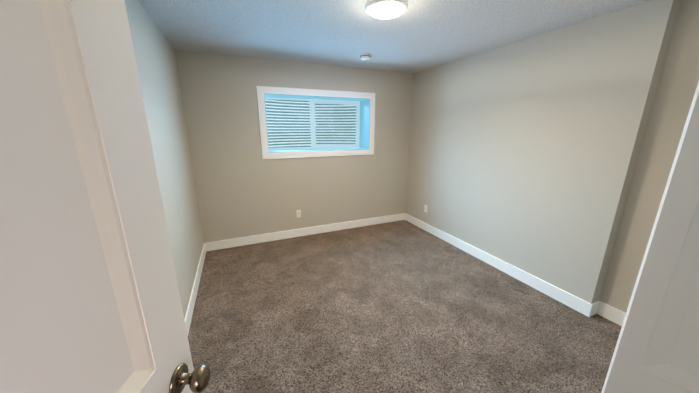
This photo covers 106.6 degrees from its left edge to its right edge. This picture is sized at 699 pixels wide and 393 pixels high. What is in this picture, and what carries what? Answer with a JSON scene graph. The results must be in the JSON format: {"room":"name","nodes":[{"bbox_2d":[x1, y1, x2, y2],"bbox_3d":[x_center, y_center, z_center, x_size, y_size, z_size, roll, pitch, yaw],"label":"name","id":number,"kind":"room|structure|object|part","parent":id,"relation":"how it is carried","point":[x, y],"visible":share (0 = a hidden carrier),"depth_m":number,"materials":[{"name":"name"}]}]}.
{"room":"empty bedroom","nodes":[
{"label":"empty bedroom","id":0,"kind":"room"},
{"bbox_2d":[0,0,209,392],"bbox_3d":[-0.410,0.505,0.312,0.177,2.030,0.778,-1,15,-3],"label":"entry door","id":1,"kind":"structure","parent":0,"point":[90,300],"depth_m":0.40,"materials":[{"name":"white wood"}]},
{"bbox_2d":[124,0,203,318],"bbox_3d":[-0.993,0.154,0.895,0.150,2.440,5.907,-6,16,-23],"label":"wall","id":2,"kind":"structure","parent":0,"point":[155,56],"depth_m":2.19,"materials":[{"name":"beige paint"}]},
{"bbox_2d":[184,242,207,335],"bbox_3d":[-1.188,1.109,1.822,0.015,0.125,3.747,-6,16,-23],"label":"baseboard","id":3,"kind":"structure","parent":2,"relation":"attached to","point":[189,312],"depth_m":2.51,"materials":[{"name":"white wood"}]},
{"bbox_2d":[175,50,412,242],"bbox_3d":[-0.476,-0.657,4.015,3.659,2.440,0.400,-6,16,-23],"label":"wall","id":4,"kind":"structure","parent":0,"point":[243,188],"depth_m":3.60,"materials":[{"name":"beige paint"}]},
{"bbox_2d":[296,210,300,217],"bbox_3d":[-0.759,0.257,3.897,0.070,0.115,0.007,-6,16,-23],"label":"electrical outlet","id":5,"kind":"object","parent":4,"relation":"attached to","point":[298,213],"visible":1,"depth_m":3.89,"materials":[{"name":"white plastic"}]},
{"bbox_2d":[208,213,403,250],"bbox_3d":[-0.448,0.517,4.097,3.179,0.125,0.018,-6,16,-23],"label":"baseboard","id":6,"kind":"structure","parent":4,"relation":"attached to","point":[235,242],"depth_m":3.96,"materials":[{"name":"white wood"}]},
{"bbox_2d":[265,99,355,147],"bbox_3d":[-0.716,-1.480,4.377,2.059,2.050,0.790,-6,16,-23],"label":"window well","id":7,"kind":"object","parent":4,"relation":"attached to","point":[287,117],"depth_m":4.77,"materials":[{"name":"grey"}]},
{"bbox_2d":[256,86,374,158],"bbox_3d":[-0.470,-1.077,3.896,1.700,0.922,0.412,-6,16,-23],"label":"sliding window","id":8,"kind":"structure","parent":4,"relation":"in","point":[364,102],"depth_m":3.91,"materials":[{"name":"white plastic"}]},
{"bbox_2d":[138,0,650,72],"bbox_3d":[0.673,-1.209,1.088,3.929,0.100,5.557,-6,16,-23],"label":"ceiling","id":9,"kind":"structure","parent":0,"point":[418,36],"depth_m":2.25,"materials":[{"name":"white paint"}]},
{"bbox_2d":[360,54,370,59],"bbox_3d":[0.190,-1.659,3.110,0.136,0.046,0.136,-6,16,-23],"label":"smoke detector","id":10,"kind":"object","parent":9,"relation":"attached to","point":[365,56],"visible":1,"depth_m":3.06,"materials":[{"name":"white plastic"}]},
{"bbox_2d":[365,0,407,18],"bbox_3d":[0.260,-1.318,1.834,0.300,0.064,0.300,-6,16,-23],"label":"flush ceiling light","id":11,"kind":"object","parent":9,"relation":"attached to","point":[384,9],"visible":1,"depth_m":1.78,"materials":[{"name":"white glass"}]},
{"bbox_2d":[188,220,621,392],"bbox_3d":[0.673,1.250,1.727,3.929,0.100,5.557,-6,16,-23],"label":"floor","id":12,"kind":"structure","parent":0,"point":[402,306],"depth_m":2.19,"materials":[{"name":"carpet"}]},
{"bbox_2d":[405,0,698,312],"bbox_3d":[1.833,-0.379,2.942,0.300,2.440,4.267,-6,16,-23],"label":"wall","id":13,"kind":"structure","parent":0,"point":[548,157],"depth_m":2.33,"materials":[{"name":"beige paint"}]},
{"bbox_2d":[404,213,595,316],"bbox_3d":[1.554,0.679,3.474,0.015,0.125,2.735,-6,16,-23],"label":"baseboard","id":14,"kind":"structure","parent":13,"relation":"attached to","point":[588,309],"depth_m":2.85,"materials":[{"name":"white wood"}]},
{"bbox_2d":[596,301,625,325],"bbox_3d":[2.399,1.095,1.875,0.015,0.125,1.000,-6,16,-23],"label":"baseboard","id":15,"kind":"structure","parent":13,"relation":"attached to","point":[607,311],"depth_m":2.23,"materials":[{"name":"white wood"}]},
{"bbox_3d":[1.032,0.277,0.421,3.479,2.440,0.120,-6,16,-23],"label":"wall","id":16,"kind":"structure","parent":0,"visible":0},
{"bbox_2d":[601,81,698,392],"bbox_3d":[0.844,0.433,0.636,0.134,2.000,0.270,-11,18,-35],"label":"door","id":17,"kind":"structure","parent":16,"relation":"in","point":[658,350],"depth_m":0.61,"materials":[{"name":"white wood"}]},
{"bbox_3d":[0.858,0.429,0.651,0.262,2.000,0.035,12,19,39],"label":"bifold door panel","id":18,"kind":"part","parent":17,"relation":"part of","materials":[{"name":"white wood"}]}
]}

